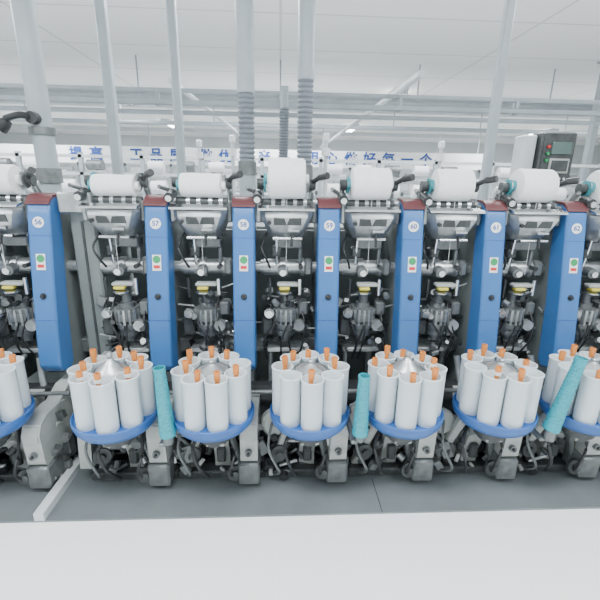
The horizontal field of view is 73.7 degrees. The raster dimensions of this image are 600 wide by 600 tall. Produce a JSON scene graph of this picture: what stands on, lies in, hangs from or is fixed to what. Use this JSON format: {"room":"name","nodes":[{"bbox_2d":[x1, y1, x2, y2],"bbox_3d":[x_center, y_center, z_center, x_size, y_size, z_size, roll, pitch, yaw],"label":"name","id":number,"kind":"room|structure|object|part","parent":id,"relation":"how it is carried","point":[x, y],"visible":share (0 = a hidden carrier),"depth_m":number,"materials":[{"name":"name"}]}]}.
{"room":"textile factory","nodes":[
{"label":"textile factory","id":0,"kind":"room"},
{"bbox_2d":[0,0,599,145],"bbox_3d":[-0.301,-3.765,6.177,34.000,0.100,24.000,0,17,-3],"label":"ceiling","id":1,"kind":"structure","parent":0,"point":[362,46],"depth_m":5.75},
{"bbox_2d":[160,119,173,127],"bbox_3d":[-4.248,-5.780,13.111,0.260,0.118,1.340,0,17,-3],"label":"fluorescent ceiling light","id":2,"kind":"object","parent":1,"relation":"attached to","point":[172,126],"visible":0.36,"depth_m":12.48,"materials":[{"name":"white plastic"}]},
{"bbox_2d":[0,125,482,169],"bbox_3d":[-2.289,-5.370,13.944,18.000,1.300,0.065,0,17,-3],"label":"banner","id":3,"kind":"object","parent":1,"relation":"hanging from","point":[4,148],"visible":0.53,"depth_m":14.04,"materials":[{"name":"white fabric"}]},
{"bbox_2d":[167,70,424,148],"bbox_3d":[-0.275,-3.180,7.188,2.205,0.345,8.401,0,17,-3],"label":"pipe","id":4,"kind":"object","parent":1,"relation":"hanging from","point":[420,74],"visible":0.75,"depth_m":4.40,"materials":[{"name":"white metal"}]},
{"bbox_2d":[0,55,592,110],"bbox_3d":[-0.314,-3.460,6.416,24.000,0.620,0.385,0,17,-3],"label":"pipe","id":5,"kind":"object","parent":1,"relation":"hanging from","point":[3,91],"visible":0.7,"depth_m":6.38,"materials":[{"name":"white metal"}]},
{"bbox_2d":[0,101,599,141],"bbox_3d":[-0.611,-5.509,12.432,33.900,0.120,5.340,0,17,-3],"label":"trim","id":6,"kind":"structure","parent":1,"relation":"attached to","point":[68,127],"depth_m":14.49,"materials":[{"name":"grey metal"}]},
{"bbox_2d":[0,83,599,125],"bbox_3d":[-0.178,-1.778,3.640,16.000,0.215,0.090,0,17,-3],"label":"pipes","id":7,"kind":"object","parent":1,"relation":"hanging from","point":[157,101],"visible":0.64,"depth_m":3.64,"materials":[{"name":"grey metal"}]},
{"bbox_2d":[12,102,599,135],"bbox_3d":[-0.477,-4.478,9.716,24.000,0.550,0.100,0,17,-3],"label":"pipe","id":8,"kind":"object","parent":1,"relation":"hanging from","point":[57,120],"visible":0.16,"depth_m":9.80,"materials":[{"name":"white metal"}]},
{"bbox_2d":[297,0,315,226],"bbox_3d":[0.032,-0.986,3.155,0.138,3.500,0.136,13,20,35],"label":"hose","id":9,"kind":"object","parent":1,"relation":"hanging from","point":[306,9],"visible":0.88,"depth_m":2.92,"materials":[{"name":"grey paint"}]},
{"bbox_2d":[389,88,408,94],"bbox_3d":[1.986,-4.314,8.529,0.260,0.118,1.340,0,17,-3],"label":"fluorescent ceiling light","id":10,"kind":"object","parent":1,"relation":"attached to","point":[405,92],"visible":0.16,"depth_m":7.90,"materials":[{"name":"white plastic"}]},
{"bbox_2d":[0,509,599,599],"bbox_3d":[-0.361,-0.314,7.200,34.000,0.100,24.000,0,17,-3],"label":"floor","id":11,"kind":"structure","parent":0,"point":[524,554],"depth_m":1.89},
{"bbox_2d":[0,246,60,382],"bbox_3d":[-2.154,0.127,2.406,0.647,1.792,1.240,0,17,-3],"label":"station","id":12,"kind":"object","parent":11,"relation":"on","point":[31,368],"visible":0.02,"depth_m":2.87,"materials":[{"name":"metal"}]},
{"bbox_2d":[0,0,63,192],"bbox_3d":[-1.852,-0.910,2.785,0.186,3.500,0.370,11,19,30],"label":"air standpipe","id":13,"kind":"object","parent":11,"relation":"on","point":[38,115],"visible":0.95,"depth_m":2.67,"materials":[{"name":"white metal"}]},
{"bbox_2d":[93,0,124,174],"bbox_3d":[-1.527,-1.076,3.365,0.135,3.500,0.135,0,17,-3],"label":"support post","id":14,"kind":"object","parent":11,"relation":"on","point":[100,6],"visible":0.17,"depth_m":3.15,"materials":[{"name":"white metal"}]},
{"bbox_2d":[68,169,201,485],"bbox_3d":[-1.002,0.109,2.458,0.653,1.748,1.240,0,17,-3],"label":"station","id":15,"kind":"object","parent":11,"relation":"on","point":[121,219],"visible":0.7,"depth_m":2.41,"materials":[{"name":"metal"}]},
{"bbox_2d":[67,346,157,443],"bbox_3d":[-0.946,0.458,2.032,0.419,0.416,0.419,-15,23,-42],"label":"carousel","id":16,"kind":"object","parent":15,"relation":"on","point":[113,397],"visible":0.99,"depth_m":1.91,"materials":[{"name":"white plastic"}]},
{"bbox_2d":[87,174,140,195],"bbox_3d":[-1.079,-0.667,2.328,0.282,0.124,0.124,0,17,-4],"label":"package","id":17,"kind":"object","parent":15,"relation":"on","point":[99,184],"visible":1,"depth_m":2.28,"materials":[{"name":"white fabric"}]},
{"bbox_2d":[143,194,177,371],"bbox_3d":[-0.834,-0.085,2.410,0.134,1.057,0.277,0,17,-3],"label":"housing","id":18,"kind":"object","parent":15,"relation":"attached to","point":[158,223],"visible":0.94,"depth_m":2.34,"materials":[{"name":"paint"}]},
{"bbox_2d":[152,365,175,439],"bbox_3d":[-0.652,0.493,1.932,0.082,0.368,0.082,15,21,39],"label":"tube","id":19,"kind":"object","parent":15,"relation":"on","point":[167,430],"visible":1,"depth_m":1.91,"materials":[{"name":"teal plastic"}]},
{"bbox_2d":[166,0,185,175],"bbox_3d":[-1.071,-1.145,3.627,0.126,3.500,0.126,0,17,-3],"label":"support post","id":20,"kind":"object","parent":11,"relation":"on","point":[171,10],"visible":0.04,"depth_m":3.39,"materials":[{"name":"white metal"}]},
{"bbox_2d":[196,140,202,172],"bbox_3d":[-0.999,-0.559,4.171,0.070,2.070,0.070,0,17,-3],"label":"pole","id":21,"kind":"object","parent":11,"relation":"on","point":[199,155],"visible":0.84,"depth_m":3.89,"materials":[{"name":"white metal"}]},
{"bbox_2d":[157,171,267,483],"bbox_3d":[-0.506,0.131,2.489,0.647,1.792,1.240,0,17,-3],"label":"station","id":22,"kind":"object","parent":11,"relation":"on","point":[240,457],"visible":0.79,"depth_m":2.44,"materials":[{"name":"metal"}]},
{"bbox_2d":[176,173,225,197],"bbox_3d":[-0.580,-0.673,2.351,0.282,0.140,0.140,1,17,-1],"label":"package","id":23,"kind":"object","parent":22,"relation":"on","point":[203,185],"visible":0.98,"depth_m":2.29,"materials":[{"name":"white fabric"}]},
{"bbox_2d":[170,346,253,442],"bbox_3d":[-0.447,0.472,2.061,0.420,0.390,0.420,0,17,-3],"label":"carousel","id":24,"kind":"object","parent":22,"relation":"on","point":[213,403],"visible":1,"depth_m":1.94,"materials":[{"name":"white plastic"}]},
{"bbox_2d":[231,196,256,370],"bbox_3d":[-0.334,-0.084,2.435,0.134,1.057,0.277,0,17,-3],"label":"housing","id":25,"kind":"object","parent":22,"relation":"attached to","point":[243,207],"visible":0.92,"depth_m":2.35,"materials":[{"name":"paint"}]},
{"bbox_2d":[228,135,236,195],"bbox_3d":[-0.597,-0.416,3.711,0.070,2.070,0.070,0,17,-3],"label":"pole","id":26,"kind":"object","parent":11,"relation":"on","point":[232,152],"visible":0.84,"depth_m":3.45,"materials":[{"name":"white metal"}]},
{"bbox_2d":[235,0,256,225],"bbox_3d":[-0.411,-0.987,3.133,0.143,3.500,0.140,13,20,35],"label":"hose","id":27,"kind":"object","parent":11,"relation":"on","point":[244,9],"visible":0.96,"depth_m":2.92,"materials":[{"name":"grey paint"}]},
{"bbox_2d":[278,86,288,157],"bbox_3d":[-0.156,-0.579,3.679,0.090,2.415,0.470,0,17,-3],"label":"hose","id":28,"kind":"object","parent":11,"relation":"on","point":[284,110],"visible":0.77,"depth_m":3.20,"materials":[{"name":"grey paint"}]},
{"bbox_2d":[23,167,575,196],"bbox_3d":[-0.092,-2.803,11.938,25.045,1.990,0.735,0,17,-3],"label":"rack","id":29,"kind":"object","parent":11,"relation":"on","point":[62,168],"visible":0.04,"depth_m":11.40,"materials":[{"name":"grey paint"}]},
{"bbox_2d":[0,453,599,522],"bbox_3d":[0.217,0.997,2.610,9.000,0.013,1.000,0,17,-3],"label":"floor plate","id":30,"kind":"object","parent":11,"relation":"on","point":[85,498],"visible":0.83,"depth_m":2.23,"materials":[{"name":"grey metal"}]},
{"bbox_2d":[0,167,89,488],"bbox_3d":[-1.649,0.118,2.429,0.658,1.771,1.240,0,17,-3],"label":"station","id":31,"kind":"object","parent":30,"relation":"on","point":[38,451],"visible":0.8,"depth_m":2.37,"materials":[{"name":"metal"}]},
{"bbox_2d":[0,164,24,194],"bbox_3d":[-1.728,-0.690,2.289,0.262,0.170,0.170,1,17,-1],"label":"package","id":32,"kind":"object","parent":31,"relation":"on","point":[10,181],"visible":0.84,"depth_m":2.25,"materials":[{"name":"white fabric"}]},
{"bbox_2d":[0,348,34,437],"bbox_3d":[-1.596,0.473,2.004,0.420,0.382,0.420,0,17,-3],"label":"carousel","id":33,"kind":"object","parent":31,"relation":"on","point":[17,405],"visible":1,"depth_m":1.99,"materials":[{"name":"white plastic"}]},
{"bbox_2d":[24,193,73,371],"bbox_3d":[-1.483,-0.087,2.377,0.134,1.057,0.277,0,17,-3],"label":"housing","id":34,"kind":"object","parent":31,"relation":"attached to","point":[53,332],"visible":0.98,"depth_m":2.32,"materials":[{"name":"paint"}]},
{"bbox_2d":[33,351,111,520],"bbox_3d":[-1.336,0.726,2.343,0.290,0.608,0.800,0,17,-3],"label":"rail","id":35,"kind":"object","parent":30,"relation":"on","point":[47,505],"depth_m":2.28,"materials":[{"name":"white metal"}]},
{"bbox_2d":[56,191,137,354],"bbox_3d":[-1.329,0.059,2.839,0.190,1.610,0.690,0,17,-3],"label":"machine","id":36,"kind":"object","parent":30,"relation":"on","point":[90,275],"visible":0.38,"depth_m":2.50,"materials":[{"name":"grey metal"}]},
{"bbox_3d":[-1.329,0.059,2.839,0.190,1.610,0.690,0,17,-3],"label":"panel","id":37,"kind":"part","parent":36,"relation":"part of","materials":[{"name":"metal"}]},
{"bbox_2d":[244,172,351,481],"bbox_3d":[-0.001,0.122,2.511,0.658,1.771,1.240,0,17,-3],"label":"station","id":38,"kind":"object","parent":30,"relation":"on","point":[288,321],"visible":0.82,"depth_m":2.47,"materials":[{"name":"metal"}]},
{"bbox_2d":[264,157,308,198],"bbox_3d":[-0.080,-0.717,2.363,0.262,0.236,0.236,0,17,-3],"label":"package","id":39,"kind":"object","parent":38,"relation":"on","point":[286,178],"visible":1,"depth_m":2.27,"materials":[{"name":"white fabric"}]},
{"bbox_2d":[270,347,349,440],"bbox_3d":[0.052,0.472,2.086,0.420,0.392,0.420,0,17,-3],"label":"carousel","id":40,"kind":"object","parent":38,"relation":"on","point":[310,389],"visible":1,"depth_m":1.96,"materials":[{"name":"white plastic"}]},
{"bbox_2d":[314,197,340,354],"bbox_3d":[0.165,-0.083,2.460,0.134,1.057,0.277,0,17,-3],"label":"housing","id":41,"kind":"object","parent":38,"relation":"attached to","point":[328,208],"visible":0.94,"depth_m":2.38,"materials":[{"name":"paint"}]},
{"bbox_2d":[491,177,599,476],"bbox_3d":[1.497,0.126,2.587,0.658,1.771,1.240,0,17,-3],"label":"station","id":42,"kind":"object","parent":30,"relation":"on","point":[529,226],"visible":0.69,"depth_m":2.50,"materials":[{"name":"metal"}]},
{"bbox_2d":[509,169,559,202],"bbox_3d":[1.418,-0.696,2.443,0.262,0.200,0.200,0,17,-3],"label":"package","id":43,"kind":"object","parent":42,"relation":"on","point":[528,185],"visible":0.95,"depth_m":2.37,"materials":[{"name":"white fabric"}]},
{"bbox_2d":[538,201,588,367],"bbox_3d":[1.663,-0.079,2.536,0.134,1.057,0.277,0,17,-3],"label":"housing","id":44,"kind":"object","parent":42,"relation":"attached to","point":[560,320],"visible":0.94,"depth_m":2.47,"materials":[{"name":"paint"}]},
{"bbox_2d":[542,355,588,433],"bbox_3d":[1.325,0.473,2.007,0.143,0.413,0.082,-3,17,-12],"label":"tube","id":45,"kind":"object","parent":42,"relation":"on","point":[554,420],"visible":1,"depth_m":1.98,"materials":[{"name":"teal plastic"}]},
{"bbox_2d":[539,344,599,436],"bbox_3d":[1.550,0.476,2.161,0.420,0.391,0.420,0,17,-3],"label":"carousel","id":46,"kind":"object","parent":42,"relation":"on","point":[583,415],"visible":0.78,"depth_m":2.08,"materials":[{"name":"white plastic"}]},
{"bbox_2d":[0,151,599,226],"bbox_3d":[0.230,-0.868,5.427,13.045,1.990,0.735,0,17,-3],"label":"machinery","id":47,"kind":"object","parent":11,"relation":"on","point":[334,169],"visible":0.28,"depth_m":4.89,"materials":[{"name":"grey paint"}]},
{"bbox_2d":[13,162,591,202],"bbox_3d":[0.088,-1.722,8.300,19.045,1.990,0.735,0,17,-3],"label":"rack","id":48,"kind":"object","parent":11,"relation":"on","point":[403,187],"visible":0.08,"depth_m":7.76,"materials":[{"name":"grey metal"}]},
{"bbox_2d":[321,133,329,196],"bbox_3d":[0.192,-0.329,3.463,0.070,2.070,0.070,0,17,-3],"label":"pole","id":49,"kind":"object","parent":11,"relation":"on","point":[325,151],"visible":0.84,"depth_m":3.19,"materials":[{"name":"white metal"}]},
{"bbox_2d":[330,174,436,480],"bbox_3d":[0.496,0.113,2.533,0.653,1.748,1.240,0,17,-3],"label":"station","id":50,"kind":"object","parent":11,"relation":"on","point":[368,233],"visible":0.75,"depth_m":2.51,"materials":[{"name":"metal"}]},
{"bbox_2d":[352,373,370,438],"bbox_3d":[0.309,0.523,1.988,0.082,0.328,0.082,1,16,-3],"label":"tube","id":51,"kind":"object","parent":50,"relation":"on","point":[361,415],"visible":1,"depth_m":1.97,"materials":[{"name":"teal plastic"}]},
{"bbox_2d":[347,167,393,199],"bbox_3d":[0.419,-0.694,2.394,0.272,0.190,0.190,0,17,-2],"label":"package","id":52,"kind":"object","parent":50,"relation":"on","point":[364,183],"visible":0.99,"depth_m":2.32,"materials":[{"name":"white fabric"}]},
{"bbox_2d":[368,345,446,439],"bbox_3d":[0.552,0.462,2.107,0.419,0.416,0.419,14,21,37],"label":"carousel","id":53,"kind":"object","parent":50,"relation":"on","point":[406,392],"visible":0.98,"depth_m":1.98,"materials":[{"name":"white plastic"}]},
{"bbox_2d":[391,198,425,354],"bbox_3d":[0.664,-0.082,2.485,0.134,1.057,0.277,0,17,-3],"label":"housing","id":54,"kind":"object","parent":50,"relation":"attached to","point":[409,240],"visible":0.94,"depth_m":2.41,"materials":[{"name":"paint"}]},
{"bbox_2d":[436,141,444,168],"bbox_3d":[1.263,-0.440,3.901,0.070,2.070,0.070,0,17,-3],"label":"pole","id":55,"kind":"object","parent":11,"relation":"on","point":[441,144],"visible":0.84,"depth_m":3.62,"materials":[{"name":"white metal"}]},
{"bbox_2d":[414,175,522,478],"bbox_3d":[0.992,0.135,2.564,0.647,1.792,1.240,0,17,-3],"label":"station","id":56,"kind":"object","parent":11,"relation":"on","point":[449,228],"visible":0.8,"depth_m":2.51,"materials":[{"name":"metal"}]},
{"bbox_2d":[159,416,555,446],"bbox_3d":[0.303,0.667,2.132,2.016,0.073,0.285,0,17,-3],"label":"bracket","id":57,"kind":"object","parent":56,"relation":"attached to","point":[547,436],"visible":0.52,"depth_m":2.05,"materials":[{"name":"metal"}]},
{"bbox_2d":[430,169,475,200],"bbox_3d":[0.918,-0.693,2.419,0.262,0.190,0.190,1,17,0],"label":"package","id":58,"kind":"object","parent":56,"relation":"on","point":[446,184],"visible":0.96,"depth_m":2.34,"materials":[{"name":"white fabric"}]},
{"bbox_2d":[465,199,507,360],"bbox_3d":[1.164,-0.080,2.510,0.134,1.057,0.277,0,17,-3],"label":"housing","id":59,"kind":"object","parent":56,"relation":"attached to","point":[484,320],"visible":0.96,"depth_m":2.44,"materials":[{"name":"paint"}]},
{"bbox_2d":[452,343,544,437],"bbox_3d":[1.051,0.476,2.136,0.420,0.390,0.420,0,17,-3],"label":"carousel","id":60,"kind":"object","parent":56,"relation":"on","point":[500,397],"visible":1,"depth_m":2.02,"materials":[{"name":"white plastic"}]},
{"bbox_2d":[476,0,516,204],"bbox_3d":[1.631,-1.067,3.523,0.126,3.500,0.126,0,17,-3],"label":"support post","id":61,"kind":"object","parent":11,"relation":"on","point":[509,7],"visible":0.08,"depth_m":3.31,"materials":[{"name":"white metal"}]},
{"bbox_2d":[510,132,576,185],"bbox_3d":[1.931,-0.316,3.469,0.395,2.100,0.260,0,17,-3],"label":"control box","id":62,"kind":"object","parent":11,"relation":"on","point":[554,151],"visible":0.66,"depth_m":3.13,"materials":[{"name":"paint"}]},
{"bbox_2d":[565,181,599,469],"bbox_3d":[1.994,0.117,2.608,0.653,1.748,1.240,0,17,-3],"label":"station","id":63,"kind":"object","parent":11,"relation":"on","point":[587,335],"visible":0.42,"depth_m":2.62,"materials":[{"name":"metal"}]},
{"bbox_2d":[586,170,599,203],"bbox_3d":[1.917,-0.695,2.468,0.262,0.200,0.200,1,17,0],"label":"package","id":64,"kind":"object","parent":63,"relation":"on","point":[594,177],"visible":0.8,"depth_m":2.44,"materials":[{"name":"white fabric"}]},
{"bbox_2d":[578,61,599,180],"bbox_3d":[4.549,-1.885,6.454,0.180,3.500,0.180,0,17,-3],"label":"support post","id":65,"kind":"object","parent":11,"relation":"on","point":[592,132],"visible":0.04,"depth_m":6.25,"materials":[{"name":"white metal"}]},
{"bbox_2d":[0,132,599,191],"bbox_3d":[-0.902,-5.468,18.226,34.000,3.600,0.100,0,17,-3],"label":"wall","id":66,"kind":"structure","parent":0,"point":[503,153],"depth_m":17.86,"materials":[{"name":"white paint"}]}
]}

